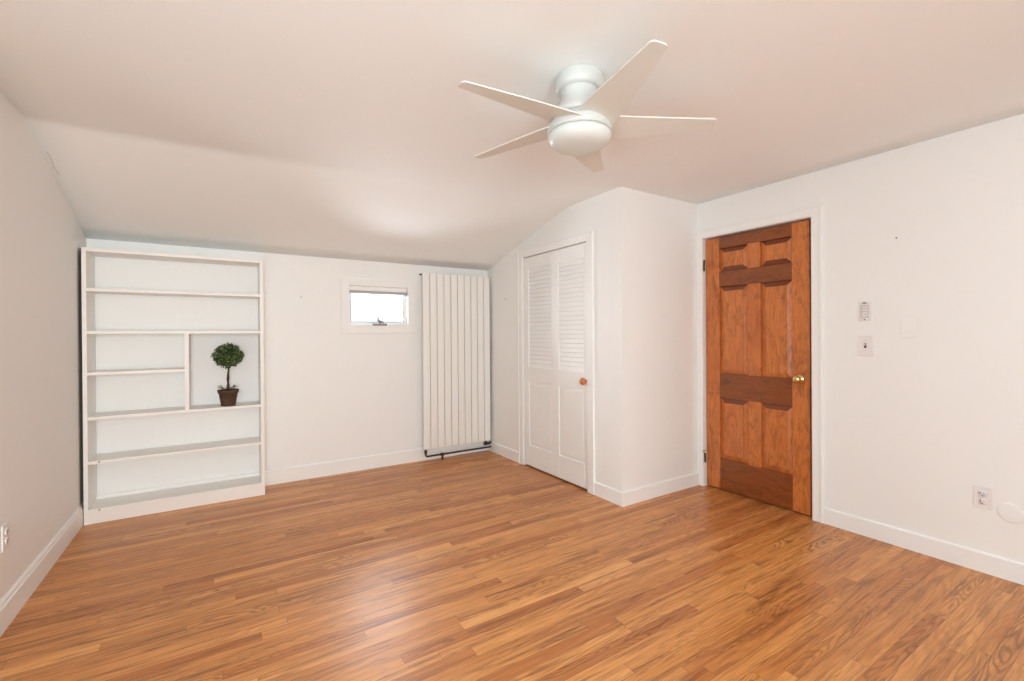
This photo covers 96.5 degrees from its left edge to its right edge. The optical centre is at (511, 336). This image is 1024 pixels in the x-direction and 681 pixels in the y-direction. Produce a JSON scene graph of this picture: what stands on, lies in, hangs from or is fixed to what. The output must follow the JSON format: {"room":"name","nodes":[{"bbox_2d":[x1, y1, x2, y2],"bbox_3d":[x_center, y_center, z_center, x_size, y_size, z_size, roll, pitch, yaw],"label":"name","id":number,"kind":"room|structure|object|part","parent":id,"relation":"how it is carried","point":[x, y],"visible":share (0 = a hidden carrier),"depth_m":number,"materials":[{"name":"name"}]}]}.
{"room":"empty bedroom","nodes":[
{"label":"empty bedroom","id":0,"kind":"room"},
{"bbox_2d":[0,92,86,599],"bbox_3d":[-1.212,0.089,0.297,0.100,2.357,7.000,0,0,-32],"label":"wall","id":1,"kind":"structure","parent":0,"point":[42,239],"depth_m":2.35,"materials":[{"name":"paint"}]},
{"bbox_2d":[1,521,8,551],"bbox_3d":[-2.228,0.879,2.012,0.010,0.114,0.072,0,0,-32],"label":"electrical outlet","id":2,"kind":"object","parent":1,"relation":"attached to","point":[4,528],"visible":1,"depth_m":2.00,"materials":[{"name":"white plastic"}]},
{"bbox_2d":[0,503,82,636],"bbox_3d":[-1.156,1.201,0.331,0.015,0.132,6.969,0,0,-32],"label":"baseboard","id":3,"kind":"structure","parent":1,"relation":"attached to","point":[24,587],"depth_m":2.32,"materials":[{"name":"paint"}]},
{"bbox_2d":[87,239,486,494],"bbox_3d":[-1.319,0.262,4.468,4.385,1.987,0.160,0,0,-32],"label":"wall","id":4,"kind":"structure","parent":0,"point":[330,395],"depth_m":3.81,"materials":[{"name":"paint"}]},
{"bbox_2d":[97,441,487,498],"bbox_3d":[-1.643,1.196,4.158,3.289,0.125,0.014,0,0,-32],"label":"baseboard","id":5,"kind":"structure","parent":4,"relation":"attached to","point":[289,474],"depth_m":4.17,"materials":[{"name":"paint"}]},
{"bbox_2d":[341,277,415,333],"bbox_3d":[-1.298,-0.291,4.438,0.715,0.518,0.125,0,0,-32],"label":"window","id":6,"kind":"structure","parent":4,"relation":"in","point":[347,326],"depth_m":4.39,"materials":[{"name":"paint"}]},
{"bbox_3d":[-1.321,-0.298,4.468,0.560,0.363,0.050,0,0,-32],"label":"sash","id":7,"kind":"part","parent":6,"relation":"part of","materials":[{"name":"glass"}]},
{"bbox_2d":[349,286,406,296],"bbox_3d":[-1.290,-0.439,4.418,0.559,0.079,0.047,0,0,-32],"label":"roller blind","id":8,"kind":"object","parent":6,"relation":"attached to","point":[352,289],"visible":0.85,"depth_m":4.40,"materials":[{"name":"fabric"}]},
{"bbox_3d":[-1.289,-0.423,4.416,0.548,0.028,0.026,0,0,-32],"label":"rail","id":9,"kind":"part","parent":8,"relation":"part of","materials":[{"name":"white plastic"}]},
{"bbox_2d":[419,273,490,458],"bbox_3d":[-0.586,0.305,4.776,0.806,1.887,0.104,0,0,-32],"label":"radiator","id":10,"kind":"object","parent":4,"relation":"attached to","point":[455,308],"visible":1,"depth_m":4.72,"materials":[{"name":"metal"}]},
{"bbox_2d":[0,0,1023,270],"bbox_3d":[0.591,-0.926,1.442,4.345,0.454,7.160,0,0,-32],"label":"ceiling","id":11,"kind":"structure","parent":0,"point":[339,129],"depth_m":2.11,"materials":[{"name":"paint"}]},
{"bbox_2d":[458,40,716,171],"bbox_3d":[0.253,-0.941,1.903,1.058,0.302,1.093,0,0,-32],"label":"ceiling fan","id":12,"kind":"object","parent":11,"relation":"hanging from","point":[587,116],"visible":1,"depth_m":1.84,"materials":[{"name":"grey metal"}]},
{"bbox_3d":[0.012,-0.888,2.089,0.515,0.040,0.163,0,0,34],"label":"blade","id":13,"kind":"part","parent":12,"relation":"part of","materials":[{"name":"white plastic"}]},
{"bbox_3d":[0.039,-0.887,1.742,0.523,0.040,0.164,0,0,-32],"label":"blade","id":14,"kind":"part","parent":12,"relation":"part of","materials":[{"name":"white plastic"}]},
{"bbox_3d":[0.285,-0.821,1.932,0.267,0.060,0.267,0,0,-32],"label":"lamp shade","id":15,"kind":"part","parent":12,"relation":"part of","materials":[{"name":"white glass"}]},
{"bbox_3d":[0.350,-0.891,2.239,0.163,0.040,0.515,0,0,16],"label":"blade","id":16,"kind":"part","parent":12,"relation":"part of","materials":[{"name":"white plastic"}]},
{"bbox_3d":[0.412,-0.889,1.644,0.163,0.040,0.515,0,0,-20],"label":"blade","id":17,"kind":"part","parent":12,"relation":"part of","materials":[{"name":"white plastic"}]},
{"bbox_3d":[0.597,-0.892,1.964,0.515,0.040,0.163,0,0,-2],"label":"blade","id":18,"kind":"part","parent":12,"relation":"part of","materials":[{"name":"white plastic"}]},
{"bbox_2d":[0,450,1023,680],"bbox_3d":[0.648,1.276,1.475,4.485,0.050,7.200,0,0,-32],"label":"floor","id":19,"kind":"structure","parent":0,"point":[486,565],"depth_m":2.23,"materials":[{"name":"brown wood"}]},
{"bbox_2d":[81,247,264,524],"bbox_3d":[-2.499,0.331,3.461,1.079,1.872,0.244,0,0,-32],"label":"bookcase","id":20,"kind":"object","parent":19,"relation":"on","point":[95,510],"visible":1,"depth_m":3.32,"materials":[{"name":"paint"}]},
{"bbox_3d":[-2.943,0.334,3.180,0.026,1.872,0.244,0,0,-32],"label":"panel","id":21,"kind":"part","parent":20,"relation":"part of","materials":[{"name":"paint"}]},
{"bbox_3d":[-2.708,0.251,3.331,0.535,0.021,0.241,0,0,-32],"label":"shelf","id":22,"kind":"part","parent":20,"relation":"part of","materials":[{"name":"paint"}]},
{"bbox_3d":[-2.505,-0.594,3.459,1.027,0.024,0.244,0,0,-32],"label":"panel","id":23,"kind":"part","parent":20,"relation":"part of","materials":[{"name":"paint"}]},
{"bbox_3d":[-2.504,-0.323,3.461,1.027,0.021,0.241,0,0,-32],"label":"shelf","id":24,"kind":"part","parent":20,"relation":"part of","materials":[{"name":"paint"}]},
{"bbox_3d":[-2.502,-0.032,3.462,1.027,0.021,0.241,0,0,-32],"label":"shelf","id":25,"kind":"part","parent":20,"relation":"part of","materials":[{"name":"paint"}]},
{"bbox_3d":[-2.493,1.178,3.464,1.027,0.020,0.242,0,0,-32],"label":"shelf","id":26,"kind":"part","parent":20,"relation":"part of","materials":[{"name":"paint"}]},
{"bbox_3d":[-2.496,0.853,3.465,1.027,0.021,0.241,0,0,-32],"label":"shelf","id":27,"kind":"part","parent":20,"relation":"part of","materials":[{"name":"paint"}]},
{"bbox_3d":[-2.498,0.553,3.464,1.027,0.021,0.241,0,0,-32],"label":"shelf","id":28,"kind":"part","parent":20,"relation":"part of","materials":[{"name":"paint"}]},
{"bbox_2d":[210,342,244,406],"bbox_3d":[-2.225,0.290,3.581,0.234,0.499,0.212,0,0,-5],"label":"topiary plant","id":29,"kind":"object","parent":20,"relation":"on","point":[224,353],"visible":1,"depth_m":3.54,"materials":[{"name":"green plant"}]},
{"bbox_3d":[-2.223,0.477,3.581,0.145,0.126,0.145,0,0,-32],"label":"pot","id":30,"kind":"part","parent":29,"relation":"part of","materials":[{"name":"ceramic"}]},
{"bbox_3d":[-2.225,0.305,3.581,0.021,0.271,0.018,0,0,-32],"label":"stem","id":31,"kind":"part","parent":29,"relation":"part of","materials":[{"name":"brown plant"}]},
{"bbox_3d":[-2.054,0.327,3.744,0.026,1.872,0.244,0,0,-32],"label":"panel","id":32,"kind":"part","parent":20,"relation":"part of","materials":[{"name":"paint"}]},
{"bbox_2d":[487,187,630,491],"bbox_3d":[0.307,0.067,4.222,0.090,2.357,1.998,0,0,-32],"label":"wall","id":33,"kind":"structure","parent":0,"point":[607,213],"depth_m":3.55,"materials":[{"name":"paint"}]},
{"bbox_2d":[488,440,518,462],"bbox_3d":[-0.090,1.194,4.767,0.014,0.105,0.620,0,0,-32],"label":"baseboard","id":34,"kind":"structure","parent":33,"relation":"attached to","point":[511,454],"depth_m":4.74,"materials":[{"name":"paint"}]},
{"bbox_2d":[524,242,586,488],"bbox_3d":[0.354,0.236,4.042,0.084,1.990,0.917,0,0,-32],"label":"door","id":35,"kind":"structure","parent":33,"relation":"in","point":[555,357],"depth_m":4.00,"materials":[{"name":"paint"}]},
{"bbox_3d":[0.262,-0.699,4.225,0.030,0.119,0.358,0,0,-32],"label":"rail","id":36,"kind":"part","parent":35,"relation":"part of","materials":[{"name":"paint"}]},
{"bbox_3d":[0.264,-0.176,4.226,0.020,0.928,0.358,0,0,-32],"label":"louver panel","id":37,"kind":"part","parent":35,"relation":"part of","materials":[{"name":"paint"}]},
{"bbox_3d":[0.274,1.132,4.231,0.030,0.198,0.358,0,0,-32],"label":"rail","id":38,"kind":"part","parent":35,"relation":"part of","materials":[{"name":"paint"}]},
{"bbox_3d":[0.269,0.359,4.228,0.030,0.143,0.358,0,0,-32],"label":"rail","id":39,"kind":"part","parent":35,"relation":"part of","materials":[{"name":"paint"}]},
{"bbox_3d":[0.270,0.732,4.229,0.017,0.603,0.358,0,0,-32],"label":"panel","id":40,"kind":"part","parent":35,"relation":"part of","materials":[{"name":"paint"}]},
{"bbox_3d":[0.502,-0.700,3.847,0.030,0.119,0.334,0,0,-32],"label":"rail","id":41,"kind":"part","parent":35,"relation":"part of","materials":[{"name":"paint"}]},
{"bbox_3d":[0.504,-0.176,3.847,0.020,0.928,0.334,0,0,-32],"label":"louver panel","id":42,"kind":"part","parent":35,"relation":"part of","materials":[{"name":"paint"}]},
{"bbox_3d":[0.514,1.132,3.852,0.030,0.198,0.334,0,0,-32],"label":"rail","id":43,"kind":"part","parent":35,"relation":"part of","materials":[{"name":"paint"}]},
{"bbox_3d":[0.509,0.358,3.850,0.030,0.143,0.334,0,0,-32],"label":"rail","id":44,"kind":"part","parent":35,"relation":"part of","materials":[{"name":"paint"}]},
{"bbox_3d":[0.510,0.731,3.850,0.017,0.603,0.334,0,0,-32],"label":"panel","id":45,"kind":"part","parent":35,"relation":"part of","materials":[{"name":"paint"}]},
{"bbox_3d":[0.571,0.360,3.673,0.054,0.060,0.060,0,0,-32],"label":"knob","id":46,"kind":"part","parent":35,"relation":"part of","materials":[{"name":"brown wood"}]},
{"bbox_2d":[517,230,594,494],"bbox_3d":[0.353,0.203,4.046,0.022,2.085,1.075,0,0,-32],"label":"trim","id":47,"kind":"structure","parent":33,"relation":"attached to","point":[587,236],"depth_m":3.65,"materials":[{"name":"paint"}]},
{"bbox_2d":[594,481,623,506],"bbox_3d":[0.732,1.192,3.470,0.014,0.105,0.302,0,0,-32],"label":"baseboard","id":48,"kind":"structure","parent":33,"relation":"attached to","point":[615,496],"depth_m":3.45,"materials":[{"name":"paint"}]},
{"bbox_2d":[629,189,697,488],"bbox_3d":[1.196,0.062,3.656,0.805,2.357,0.090,0,0,-32],"label":"wall","id":49,"kind":"structure","parent":0,"point":[663,273],"depth_m":3.60,"materials":[{"name":"paint"}]},
{"bbox_2d":[623,472,698,505],"bbox_3d":[1.185,1.189,3.586,0.875,0.105,0.014,0,0,-32],"label":"baseboard","id":50,"kind":"structure","parent":49,"relation":"attached to","point":[647,492],"depth_m":3.56,"materials":[{"name":"paint"}]},
{"bbox_2d":[697,113,1023,562],"bbox_3d":[2.413,0.057,2.596,0.115,2.357,7.000,0,0,-32],"label":"wall","id":51,"kind":"structure","parent":0,"point":[911,426],"depth_m":2.59,"materials":[{"name":"paint"}]},
{"bbox_2d":[702,220,812,515],"bbox_3d":[1.815,0.214,3.437,0.108,2.026,0.848,0,0,-32],"label":"door","id":52,"kind":"structure","parent":51,"relation":"in","point":[759,350],"depth_m":3.41,"materials":[{"name":"brown wood"}]},
{"bbox_3d":[1.746,-0.615,3.596,0.023,0.189,0.234,0,0,-32],"label":"panel","id":53,"kind":"part","parent":52,"relation":"part of","materials":[{"name":"brown wood"}]},
{"bbox_3d":[1.755,0.737,3.600,0.023,0.489,0.234,0,0,-32],"label":"panel","id":54,"kind":"part","parent":52,"relation":"part of","materials":[{"name":"brown wood"}]},
{"bbox_3d":[1.749,-0.053,3.598,0.023,0.700,0.234,0,0,-32],"label":"panel","id":55,"kind":"part","parent":52,"relation":"part of","materials":[{"name":"brown wood"}]},
{"bbox_3d":[1.836,-0.462,3.462,0.036,0.118,0.556,0,0,-32],"label":"rail","id":56,"kind":"part","parent":52,"relation":"part of","materials":[{"name":"brown wood"}]},
{"bbox_3d":[1.834,-0.754,3.462,0.036,0.089,0.556,0,0,-32],"label":"rail","id":57,"kind":"part","parent":52,"relation":"part of","materials":[{"name":"brown wood"}]},
{"bbox_3d":[1.842,0.395,3.465,0.036,0.195,0.556,0,0,-32],"label":"rail","id":58,"kind":"part","parent":52,"relation":"part of","materials":[{"name":"brown wood"}]},
{"bbox_3d":[1.847,1.104,3.467,0.036,0.246,0.556,0,0,-32],"label":"rail","id":59,"kind":"part","parent":52,"relation":"part of","materials":[{"name":"brown wood"}]},
{"bbox_3d":[1.925,-0.053,3.321,0.023,0.700,0.224,0,0,-32],"label":"panel","id":60,"kind":"part","parent":52,"relation":"part of","materials":[{"name":"brown wood"}]},
{"bbox_3d":[1.921,-0.616,3.320,0.023,0.189,0.224,0,0,-32],"label":"panel","id":61,"kind":"part","parent":52,"relation":"part of","materials":[{"name":"brown wood"}]},
{"bbox_3d":[1.930,0.736,3.324,0.023,0.489,0.224,0,0,-32],"label":"panel","id":62,"kind":"part","parent":52,"relation":"part of","materials":[{"name":"brown wood"}]},
{"bbox_3d":[1.964,0.294,3.154,0.044,0.052,0.052,0,0,-32],"label":"knob","id":63,"kind":"part","parent":52,"relation":"part of","materials":[{"name":"gold metal"}]},
{"bbox_2d":[696,204,823,522],"bbox_3d":[1.804,0.180,3.426,0.026,2.115,0.945,0,0,-32],"label":"trim","id":64,"kind":"structure","parent":51,"relation":"attached to","point":[815,212],"depth_m":3.07,"materials":[{"name":"paint"}]},
{"bbox_2d":[858,301,871,320],"bbox_3d":[2.185,-0.157,2.832,0.014,0.120,0.072,0,0,-32],"label":"fan remote control","id":65,"kind":"object","parent":51,"relation":"attached to","point":[864,308],"visible":1,"depth_m":2.83,"materials":[{"name":"white plastic"}]},
{"bbox_2d":[858,335,872,355],"bbox_3d":[2.187,0.056,2.830,0.016,0.128,0.082,0,0,-32],"label":"light switch","id":66,"kind":"object","parent":51,"relation":"attached to","point":[865,342],"visible":1,"depth_m":2.83,"materials":[{"name":"white plastic"}]},
{"bbox_2d":[823,507,1023,584],"bbox_3d":[3.151,1.182,1.327,0.014,0.105,4.039,0,0,-32],"label":"baseboard","id":67,"kind":"structure","parent":51,"relation":"attached to","point":[997,566],"depth_m":2.57,"materials":[{"name":"paint"}]},
{"bbox_2d":[973,485,991,509],"bbox_3d":[2.470,0.845,2.399,0.010,0.114,0.072,0,0,-32],"label":"electrical outlet","id":68,"kind":"object","parent":51,"relation":"attached to","point":[982,496],"visible":1,"depth_m":2.40,"materials":[{"name":"white plastic"}]},
{"bbox_2d":[978,498,986,504],"bbox_3d":[2.468,0.865,2.398,0.004,0.035,0.035,0,0,-32],"label":"socket","id":69,"kind":"object","parent":68,"relation":"attached to","point":[981,501],"depth_m":2.40,"materials":[{"name":"white plastic"}]},
{"bbox_2d":[978,490,986,496],"bbox_3d":[2.468,0.825,2.398,0.004,0.035,0.035,0,0,-32],"label":"socket","id":70,"kind":"object","parent":68,"relation":"attached to","point":[981,493],"depth_m":2.40,"materials":[{"name":"white plastic"}]},
{"bbox_2d":[997,503,1023,523],"bbox_3d":[2.527,0.894,2.314,0.006,0.102,0.102,0,0,-32],"label":"round cover","id":71,"kind":"object","parent":51,"relation":"attached to","point":[1009,512],"visible":1,"depth_m":2.31,"materials":[{"name":"paint"}]}
]}

